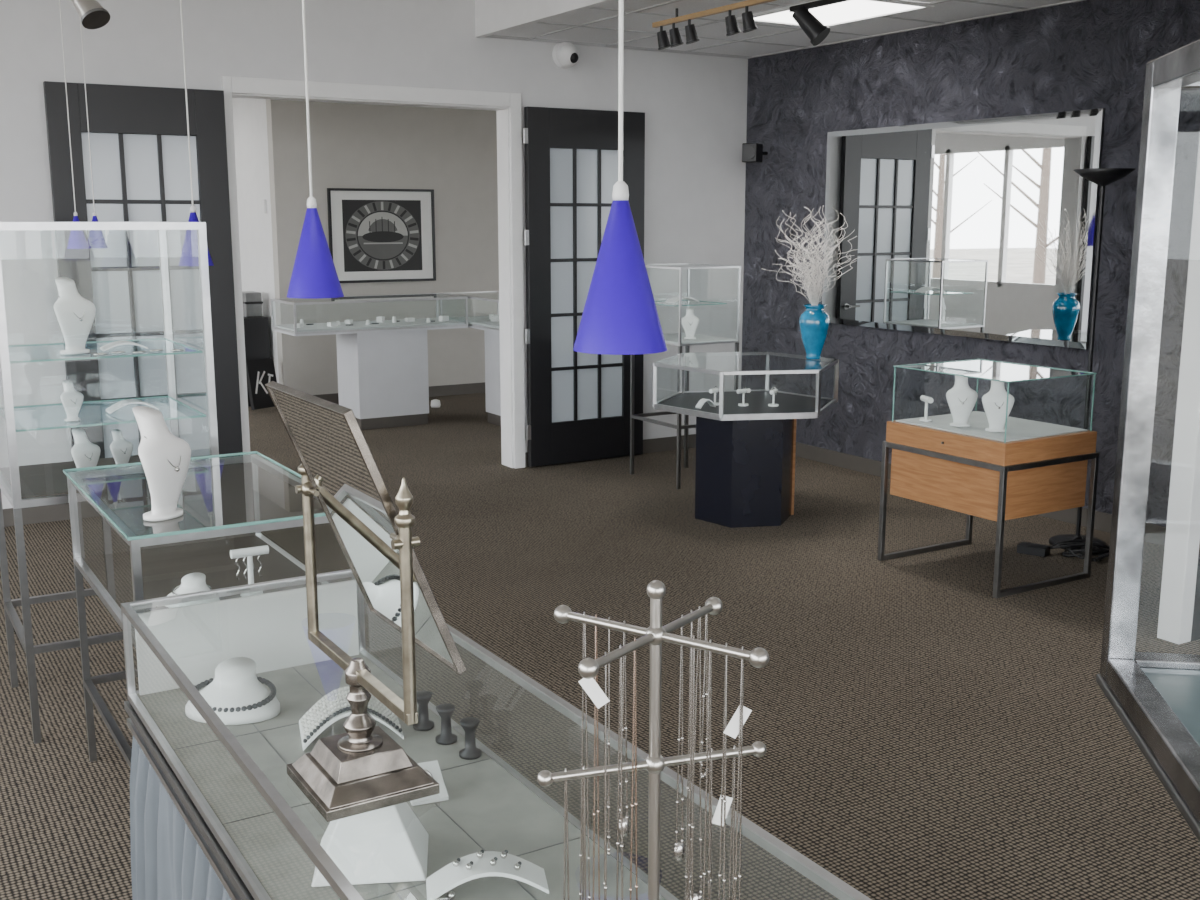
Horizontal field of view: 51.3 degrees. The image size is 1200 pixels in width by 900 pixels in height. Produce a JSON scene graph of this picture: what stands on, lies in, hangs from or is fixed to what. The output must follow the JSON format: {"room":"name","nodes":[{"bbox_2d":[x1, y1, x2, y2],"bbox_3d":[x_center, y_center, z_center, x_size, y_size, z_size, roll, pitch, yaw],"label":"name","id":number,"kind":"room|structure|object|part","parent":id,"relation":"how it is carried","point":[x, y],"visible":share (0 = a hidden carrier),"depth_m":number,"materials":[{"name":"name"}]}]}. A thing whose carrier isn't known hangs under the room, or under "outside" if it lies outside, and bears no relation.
{"room":"shop","nodes":[
{"label":"shop","id":0,"kind":"room"},
{"bbox_2d":[71,0,109,29],"bbox_3d":[-1.959,-2.215,4.697,0.143,1.211,0.141,-6,12,-31],"label":"ceiling spotlight","id":1,"kind":"object","parent":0,"point":[92,15],"depth_m":4.77,"materials":[{"name":"silver metal"}]},
{"bbox_2d":[232,98,278,382],"bbox_3d":[-3.470,-1.972,12.130,0.140,2.810,2.410,-6,12,-31],"label":"wall","id":2,"kind":"structure","parent":0,"point":[249,115],"depth_m":11.40,"materials":[{"name":"white paint"}]},
{"bbox_2d":[261,200,266,212],"bbox_3d":[-2.991,-2.169,11.134,0.024,0.120,0.080,-6,12,-31],"label":"thermostat","id":3,"kind":"object","parent":2,"relation":"attached to","point":[264,202],"visible":1,"depth_m":11.11,"materials":[{"name":"white paint"}]},
{"bbox_2d":[0,0,747,508],"bbox_3d":[-2.722,-1.425,6.995,8.790,3.600,0.140,-6,12,-31],"label":"wall","id":4,"kind":"structure","parent":0,"point":[694,107],"depth_m":7.58,"materials":[{"name":"paint"}]},
{"bbox_2d":[43,81,242,508],"bbox_3d":[-2.528,-0.823,7.045,0.940,2.373,0.100,-6,12,-31],"label":"door","id":5,"kind":"structure","parent":4,"relation":"in","point":[138,135],"depth_m":7.00,"materials":[{"name":"black paint"}]},
{"bbox_2d":[3,434,695,526],"bbox_3d":[-2.683,0.308,7.249,8.790,0.100,0.012,-6,12,-31],"label":"baseboard","id":6,"kind":"structure","parent":4,"relation":"attached to","point":[57,512],"depth_m":7.03,"materials":[{"name":"plastic"}]},
{"bbox_2d":[221,76,524,468],"bbox_3d":[-1.376,-1.018,7.902,1.920,2.470,0.185,-6,12,-31],"label":"trim","id":7,"kind":"structure","parent":4,"relation":"attached to","point":[507,106],"depth_m":8.10,"materials":[{"name":"white paint"}]},
{"bbox_2d":[552,42,578,68],"bbox_3d":[-0.206,-2.589,8.179,0.169,0.169,0.152,-6,12,-31],"label":"security camera","id":8,"kind":"object","parent":4,"relation":"attached to","point":[565,55],"visible":1,"depth_m":8.15,"materials":[{"name":"white paint"}]},
{"bbox_2d":[523,106,644,466],"bbox_3d":[-0.091,-1.093,8.508,0.940,2.373,0.100,-6,12,-31],"label":"door","id":9,"kind":"structure","parent":4,"relation":"in","point":[578,403],"depth_m":8.46,"materials":[{"name":"black paint"}]},
{"bbox_2d":[266,99,498,394],"bbox_3d":[-1.564,-1.909,11.788,3.030,2.810,0.170,-6,12,-31],"label":"wall","id":10,"kind":"structure","parent":0,"point":[451,152],"depth_m":11.43,"materials":[{"name":"beige paint"}]},
{"bbox_3d":[-1.984,-1.960,11.434,1.020,0.840,0.029,-6,12,-31],"label":"framed photograph","id":11,"kind":"part","parent":10,"relation":"part of"},
{"bbox_2d":[313,382,484,403],"bbox_3d":[-2.202,-0.764,13.050,3.042,0.100,2.562,-6,12,-31],"label":"baseboard","id":12,"kind":"structure","parent":10,"relation":"attached to","point":[470,388],"depth_m":12.03,"materials":[{"name":"plastic"}]},
{"bbox_2d":[0,393,1199,899],"bbox_3d":[-1.268,0.704,5.658,9.700,0.100,16.800,-6,12,-31],"label":"floor","id":13,"kind":"structure","parent":0,"point":[926,734],"depth_m":4.59,"materials":[{"name":"carpet"}]},
{"bbox_2d":[0,222,218,743],"bbox_3d":[-1.713,0.058,4.309,0.640,1.660,0.600,-6,12,-31],"label":"glass display cabinet","id":14,"kind":"object","parent":13,"relation":"on","point":[25,486],"visible":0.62,"depth_m":4.11,"materials":[{"name":"metal"}]},
{"bbox_2d":[60,380,83,420],"bbox_3d":[-1.721,-0.161,4.073,0.073,0.129,0.054,-6,12,-31],"label":"bust","id":15,"kind":"object","parent":14,"relation":"on","point":[72,400],"visible":1,"depth_m":4.06,"materials":[{"name":"white plastic"}]},
{"bbox_2d":[53,277,95,353],"bbox_3d":[-1.711,-0.439,4.073,0.136,0.245,0.106,-6,12,-31],"label":"bust","id":16,"kind":"object","parent":14,"relation":"on","point":[75,315],"visible":1,"depth_m":4.05,"materials":[{"name":"white plastic"}]},
{"bbox_2d":[71,428,100,478],"bbox_3d":[-1.703,0.019,4.140,0.097,0.175,0.076,-6,12,-31],"label":"bust","id":17,"kind":"object","parent":14,"relation":"on","point":[85,453],"visible":0.8,"depth_m":4.12,"materials":[{"name":"white ceramic"}]},
{"bbox_2d":[110,429,132,467],"bbox_3d":[-1.659,0.000,4.332,0.081,0.142,0.060,-6,12,-31],"label":"bust","id":18,"kind":"object","parent":14,"relation":"on","point":[121,449],"visible":0.86,"depth_m":4.32,"materials":[{"name":"white ceramic"}]},
{"bbox_2d":[100,341,147,350],"bbox_3d":[-1.603,-0.352,4.206,0.140,0.026,0.080,-6,12,-31],"label":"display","id":19,"kind":"object","parent":14,"relation":"on","point":[116,343],"visible":1,"depth_m":4.18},
{"bbox_2d":[106,399,158,413],"bbox_3d":[-1.601,-0.152,4.279,0.160,0.036,0.080,-6,12,-31],"label":"ramp","id":20,"kind":"object","parent":14,"relation":"on","point":[116,406],"visible":1,"depth_m":4.25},
{"bbox_2d":[93,349,183,355],"bbox_3d":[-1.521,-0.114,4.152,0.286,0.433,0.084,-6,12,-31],"label":"bracelets","id":21,"kind":"object","parent":14,"relation":"on","point":[153,350],"visible":0.48,"depth_m":4.09},
{"bbox_2d":[63,451,354,768],"bbox_3d":[-1.118,0.562,3.592,0.590,0.929,0.956,-6,12,-31],"label":"glass display case","id":22,"kind":"object","parent":13,"relation":"on","point":[124,557],"visible":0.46,"depth_m":3.80,"materials":[{"name":"metal"}]},
{"bbox_2d":[132,406,190,520],"bbox_3d":[-1.097,0.032,3.154,0.144,0.279,0.132,-6,12,-31],"label":"bust","id":23,"kind":"object","parent":22,"relation":"on","point":[165,457],"visible":1,"depth_m":3.13,"materials":[{"name":"white ceramic"}]},
{"bbox_2d":[165,572,219,607],"bbox_3d":[-1.088,0.374,3.325,0.133,0.073,0.125,-6,12,-31],"label":"necklace neck form","id":24,"kind":"object","parent":22,"relation":"in","point":[192,582],"visible":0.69,"depth_m":3.32,"materials":[{"name":"white plastic"}]},
{"bbox_2d":[230,545,268,596],"bbox_3d":[-0.951,0.330,3.402,0.100,0.132,0.059,-6,12,-31],"label":"bracelet t stand","id":25,"kind":"object","parent":22,"relation":"in","point":[250,552],"visible":0.87,"depth_m":3.39,"materials":[{"name":"white plastic"}]},
{"bbox_2d":[242,291,270,406],"bbox_3d":[-3.178,-0.928,11.408,0.240,1.020,0.350,-6,12,-31],"label":"base cabinet","id":26,"kind":"object","parent":13,"relation":"on","point":[256,325],"visible":0.57,"depth_m":11.24,"materials":[{"name":"wood"}]},
{"bbox_2d":[246,358,276,409],"bbox_3d":[-2.979,-0.585,11.027,0.114,0.430,0.300,7,13,33],"label":"sign board","id":27,"kind":"object","parent":13,"relation":"on","point":[260,372],"visible":0.74,"depth_m":10.98,"materials":[{"name":"black metal"}]},
{"bbox_2d":[270,293,467,429],"bbox_3d":[-1.870,-0.727,10.262,1.460,1.040,0.600,-6,12,-31],"label":"display case","id":28,"kind":"object","parent":13,"relation":"on","point":[382,368],"visible":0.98,"depth_m":10.12,"materials":[{"name":"metal"}]},
{"bbox_2d":[297,314,498,327],"bbox_3d":[-1.359,-1.063,10.229,2.045,0.053,1.036,1,10,4],"label":"display","id":29,"kind":"object","parent":28,"relation":"on","point":[494,317],"visible":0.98,"depth_m":10.31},
{"bbox_2d":[431,399,440,407],"bbox_3d":[-1.483,-0.421,11.273,0.090,0.070,0.090,-6,12,-31],"label":"cup","id":30,"kind":"object","parent":13,"relation":"on","point":[435,403],"visible":1,"depth_m":11.24,"materials":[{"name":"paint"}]},
{"bbox_2d":[440,291,500,425],"bbox_3d":[-0.674,-0.732,10.288,0.570,1.040,1.800,-6,12,-31],"label":"display case","id":31,"kind":"object","parent":13,"relation":"on","point":[491,329],"visible":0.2,"depth_m":10.28,"materials":[{"name":"wood"}]},
{"bbox_2d":[121,569,871,899],"bbox_3d":[-0.222,0.879,1.858,0.573,0.905,2.025,-6,12,-31],"label":"display case","id":32,"kind":"object","parent":13,"relation":"on","point":[217,813],"depth_m":2.15,"materials":[{"name":"glass"},{"name":"grey fabric"},{"name":"brushed aluminium"}]},
{"bbox_2d":[185,657,279,724],"bbox_3d":[-0.709,0.461,2.409,0.164,0.091,0.154,-6,12,-31],"label":"necklace neck form","id":33,"kind":"object","parent":32,"relation":"in","point":[236,694],"visible":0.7,"depth_m":2.39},
{"bbox_2d":[299,686,403,750],"bbox_3d":[-0.463,0.488,2.316,0.180,0.071,0.130,-3,11,-16],"label":"ramp","id":34,"kind":"object","parent":32,"relation":"in","point":[334,706],"visible":0.75,"depth_m":2.29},
{"bbox_2d":[265,381,466,821],"bbox_3d":[-0.317,0.187,1.643,0.166,0.534,0.380,-6,12,-31],"label":"vanity mirror","id":35,"kind":"object","parent":32,"relation":"on","point":[362,769],"visible":1,"depth_m":1.63,"materials":[{"name":"grey metal"}]},
{"bbox_2d":[311,802,428,886],"bbox_3d":[-0.338,0.560,1.848,0.163,0.100,0.138,-1,11,-6],"label":"display stand","id":36,"kind":"object","parent":32,"relation":"in","point":[389,844],"visible":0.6,"depth_m":1.80,"materials":[{"name":"white plastic"}]},
{"bbox_2d":[413,691,433,730],"bbox_3d":[-0.331,0.487,2.339,0.040,0.066,0.040,-6,12,-31],"label":"holder","id":37,"kind":"object","parent":32,"relation":"on","point":[423,697],"visible":0.9,"depth_m":2.33,"materials":[{"name":"metal"}]},
{"bbox_2d":[410,760,447,805],"bbox_3d":[-0.289,0.550,2.067,0.060,0.040,0.070,-4,11,-21],"label":"ramp","id":38,"kind":"object","parent":32,"relation":"in","point":[432,768],"visible":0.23,"depth_m":2.06,"materials":[{"name":"white plastic"}]},
{"bbox_2d":[435,891,455,899],"bbox_3d":[-0.224,0.627,1.728,0.062,0.012,0.036,-6,12,-31],"label":"bracelet","id":39,"kind":"object","parent":32,"relation":"on","point":[451,895],"visible":1,"depth_m":1.74,"materials":[{"name":"silver metal"}]},
{"bbox_2d":[435,703,456,744],"bbox_3d":[-0.281,0.498,2.277,0.040,0.066,0.040,-6,12,-31],"label":"holder","id":40,"kind":"object","parent":32,"relation":"on","point":[445,710],"visible":1,"depth_m":2.27,"materials":[{"name":"metal"}]},
{"bbox_2d":[459,717,481,759],"bbox_3d":[-0.230,0.509,2.215,0.040,0.066,0.040,-6,12,-31],"label":"holder","id":41,"kind":"object","parent":32,"relation":"on","point":[469,724],"visible":1,"depth_m":2.21,"materials":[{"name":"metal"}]},
{"bbox_2d":[426,850,548,899],"bbox_3d":[-0.161,0.599,1.774,0.170,0.051,0.060,-2,11,-9],"label":"stand","id":42,"kind":"object","parent":32,"relation":"in","point":[482,863],"visible":1,"depth_m":1.76,"materials":[{"name":"white plastic"}]},
{"bbox_2d":[537,580,768,899],"bbox_3d":[0.044,0.334,1.028,0.195,0.470,0.146,-2,11,-10],"label":"tree stand","id":43,"kind":"object","parent":32,"relation":"on","point":[655,634],"visible":1,"depth_m":1.00,"materials":[{"name":"silver metal"}]},
{"bbox_2d":[563,602,751,899],"bbox_3d":[0.042,0.341,1.028,0.154,0.406,0.122,-2,11,-10],"label":"necklaces","id":44,"kind":"object","parent":43,"relation":"hanging from","point":[591,687],"visible":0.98,"depth_m":1.00,"materials":[{"name":"silver metal"}]},
{"bbox_2d":[630,263,740,488],"bbox_3d":[0.541,-0.497,8.083,0.460,1.380,0.560,-6,12,-31],"label":"glass display case","id":45,"kind":"object","parent":13,"relation":"on","point":[677,339],"visible":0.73,"depth_m":7.94,"materials":[{"name":"metal"}]},
{"bbox_2d":[665,296,698,302],"bbox_3d":[0.528,-0.968,8.036,0.200,0.036,0.100,-6,12,-31],"label":"ramp","id":46,"kind":"object","parent":45,"relation":"in","point":[673,299],"visible":0.89,"depth_m":8.02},
{"bbox_2d":[682,308,698,338],"bbox_3d":[0.573,-0.807,7.954,0.102,0.194,0.069,-6,12,-31],"label":"bust","id":47,"kind":"object","parent":45,"relation":"in","point":[690,322],"visible":0.98,"depth_m":7.94,"materials":[{"name":"white plastic"}]},
{"bbox_2d":[652,351,838,527],"bbox_3d":[0.819,-0.060,7.056,1.000,0.893,1.062,-6,12,-31],"label":"display case","id":48,"kind":"object","parent":13,"relation":"on","point":[745,471],"visible":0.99,"depth_m":6.87,"materials":[{"name":"black laminate"}]},
{"bbox_2d":[695,399,715,408],"bbox_3d":[0.575,-0.255,6.803,0.100,0.046,0.050,-6,12,-31],"label":"ramp","id":49,"kind":"object","parent":48,"relation":"in","point":[701,402],"visible":1,"depth_m":6.79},
{"bbox_2d":[709,386,718,405],"bbox_3d":[0.634,-0.300,6.891,0.084,0.104,0.056,-6,12,-31],"label":"bracelet t stand","id":50,"kind":"object","parent":48,"relation":"in","point":[714,390],"visible":0.86,"depth_m":6.88,"materials":[{"name":"white plastic"}]},
{"bbox_2d":[736,387,750,405],"bbox_3d":[0.788,-0.296,6.868,0.080,0.104,0.056,-6,12,-31],"label":"bracelet t stand","id":51,"kind":"object","parent":48,"relation":"in","point":[743,391],"visible":1,"depth_m":6.86,"materials":[{"name":"white plastic"}]},
{"bbox_2d":[768,387,778,406],"bbox_3d":[0.952,-0.293,6.851,0.056,0.104,0.080,5,11,24],"label":"bracelet t stand","id":52,"kind":"object","parent":48,"relation":"in","point":[772,392],"visible":1,"depth_m":6.84,"materials":[{"name":"white plastic"}]},
{"bbox_2d":[799,304,829,358],"bbox_3d":[1.206,-0.666,7.041,0.172,0.302,0.172,-6,12,-31],"label":"vase","id":53,"kind":"object","parent":48,"relation":"on","point":[814,322],"visible":0.99,"depth_m":6.98,"materials":[{"name":"ceramic"}]},
{"bbox_2d":[764,205,859,305],"bbox_3d":[1.171,-1.074,6.943,0.540,0.561,0.473,2,11,12],"label":"twigs","id":54,"kind":"object","parent":53,"relation":"in","point":[813,299],"visible":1,"depth_m":6.95,"materials":[{"name":"white plant"}]},
{"bbox_2d":[878,359,1098,597],"bbox_3d":[1.853,0.097,5.987,0.644,0.973,0.754,-6,12,-31],"label":"display table","id":55,"kind":"object","parent":13,"relation":"on","point":[1031,468],"visible":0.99,"depth_m":5.78,"materials":[{"name":"brown wood"}]},
{"bbox_2d":[919,395,933,421],"bbox_3d":[1.577,-0.200,6.041,0.060,0.119,0.094,-6,12,-31],"label":"bracelet t stand","id":56,"kind":"object","parent":55,"relation":"on","point":[926,399],"visible":1,"depth_m":6.03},
{"bbox_2d":[946,375,977,426],"bbox_3d":[1.700,-0.235,5.882,0.125,0.245,0.100,-6,12,-31],"label":"bust","id":57,"kind":"object","parent":55,"relation":"on","point":[961,399],"visible":0.96,"depth_m":5.87,"materials":[{"name":"white plastic"}]},
{"bbox_2d":[982,380,1013,431],"bbox_3d":[1.824,-0.208,5.738,0.125,0.245,0.100,-6,12,-31],"label":"bust","id":58,"kind":"object","parent":55,"relation":"on","point":[994,402],"visible":0.91,"depth_m":5.72,"materials":[{"name":"white plastic"}]},
{"bbox_2d":[1017,536,1108,561],"bbox_3d":[2.375,0.500,6.308,0.401,0.060,0.406,-6,12,-31],"label":"power cords","id":59,"kind":"object","parent":13,"relation":"on","point":[1075,547],"visible":0.8,"depth_m":6.30,"materials":[{"name":"black plastic"}]},
{"bbox_2d":[1049,168,1134,548],"bbox_3d":[2.490,-0.447,6.348,0.290,1.912,0.290,-6,12,-31],"label":"torchiere floor lamp","id":60,"kind":"object","parent":13,"relation":"on","point":[1102,177],"visible":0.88,"depth_m":6.26,"materials":[{"name":"black metal"}]},
{"bbox_2d":[1096,39,1199,841],"bbox_3d":[0.984,0.452,1.514,0.509,1.900,1.008,2,11,9],"label":"display case","id":61,"kind":"object","parent":13,"relation":"on","point":[1156,696],"visible":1,"depth_m":1.89,"materials":[{"name":"metal"}]},
{"bbox_2d":[475,0,1084,58],"bbox_3d":[2.862,-2.293,3.991,2.170,0.800,10.452,-6,12,-31],"label":"ceiling","id":62,"kind":"structure","parent":0,"point":[576,22],"depth_m":7.45,"materials":[{"name":"white paint"}]},
{"bbox_2d":[59,0,88,248],"bbox_3d":[-2.682,-2.057,6.235,0.120,2.080,0.120,-6,12,-31],"label":"pendant lamp","id":63,"kind":"object","parent":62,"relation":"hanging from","point":[77,240],"visible":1,"depth_m":6.38,"materials":[{"name":"blue glass"},{"name":"white plastic"},{"name":"white paint"}]},
{"bbox_2d":[80,18,107,247],"bbox_3d":[-2.623,-2.075,6.328,0.120,2.080,0.120,-6,12,-31],"label":"pendant lamp","id":64,"kind":"object","parent":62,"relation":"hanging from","point":[96,239],"visible":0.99,"depth_m":6.47,"materials":[{"name":"blue glass"},{"name":"white plastic"},{"name":"white paint"}]},
{"bbox_2d":[179,0,213,265],"bbox_3d":[-2.063,-2.006,6.189,0.172,2.164,0.172,-6,12,-31],"label":"pendant lamp","id":65,"kind":"object","parent":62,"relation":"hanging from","point":[189,254],"visible":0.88,"depth_m":6.31,"materials":[{"name":"blue glass"},{"name":"white plastic"},{"name":"white paint"}]},
{"bbox_2d":[287,0,343,297],"bbox_3d":[-0.871,-1.534,3.632,0.172,2.164,0.172,-6,12,-31],"label":"pendant lamp","id":66,"kind":"object","parent":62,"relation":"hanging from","point":[314,274],"visible":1,"depth_m":3.76,"materials":[{"name":"blue glass"},{"name":"white plastic"},{"name":"white paint"}]},
{"bbox_2d":[573,0,666,354],"bbox_3d":[0.037,-1.247,2.080,0.172,2.164,0.172,-6,12,-31],"label":"pendant lamp","id":67,"kind":"object","parent":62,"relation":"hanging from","point":[620,316],"visible":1,"depth_m":2.21,"materials":[{"name":"blue glass"}]},
{"bbox_2d":[652,0,775,49],"bbox_3d":[0.793,-2.213,6.290,0.079,0.202,1.820,-6,12,-31],"label":"track light","id":68,"kind":"object","parent":62,"relation":"attached to","point":[732,28],"visible":1,"depth_m":6.68,"materials":[{"name":"black metal"}]},
{"bbox_2d":[789,0,849,45],"bbox_3d":[1.300,-2.143,6.070,0.156,0.259,1.100,-6,12,-31],"label":"track light","id":69,"kind":"object","parent":62,"relation":"attached to","point":[813,28],"visible":1,"depth_m":6.38,"materials":[{"name":"black metal"}]},
{"bbox_2d":[737,0,934,26],"bbox_3d":[1.291,-2.428,6.935,0.630,0.015,0.910,-6,12,-31],"label":"recessed light","id":70,"kind":"object","parent":62,"relation":"in","point":[851,11],"visible":0.65,"depth_m":6.91,"materials":[{"name":"white plastic"}]},
{"bbox_2d":[741,0,1199,526],"bbox_3d":[3.809,-1.038,4.901,0.140,3.600,10.580,-6,12,-31],"label":"wall","id":71,"kind":"structure","parent":0,"point":[1087,54],"depth_m":7.38,"materials":[{"name":"grey paint"}]},
{"bbox_2d":[742,143,767,162],"bbox_3d":[1.094,-2.108,8.879,0.121,0.130,0.201,8,13,36],"label":"wall speaker","id":72,"kind":"object","parent":71,"relation":"attached to","point":[751,152],"visible":1,"depth_m":8.81,"materials":[{"name":"black plastic"}]},
{"bbox_2d":[822,108,1104,348],"bbox_3d":[2.083,-1.334,7.563,0.022,1.265,2.140,-6,12,-31],"label":"wall mirror","id":73,"kind":"object","parent":71,"relation":"attached to","point":[986,228],"visible":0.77,"depth_m":7.38,"materials":[{"name":"mirror"}]},
{"bbox_2d":[795,442,1165,545],"bbox_3d":[2.226,0.238,7.626,0.012,0.100,4.448,-6,12,-31],"label":"baseboard","id":74,"kind":"structure","parent":71,"relation":"attached to","point":[1156,534],"depth_m":8.23,"materials":[{"name":"plastic"}]},
{"bbox_2d":[1191,544,1199,640],"bbox_3d":[2.854,-0.671,5.115,1.340,2.800,0.100,-6,12,-31],"label":"wall partition","id":75,"kind":"structure","parent":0,"point":[1195,635],"depth_m":5.01,"materials":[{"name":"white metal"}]},
{"bbox_2d":[1157,135,1199,643],"bbox_3d":[2.316,-0.316,4.846,0.080,2.200,0.100,-6,12,-31],"label":"trim","id":76,"kind":"structure","parent":75,"relation":"attached to","point":[1182,539],"depth_m":4.90,"materials":[{"name":"white paint"}]}
]}

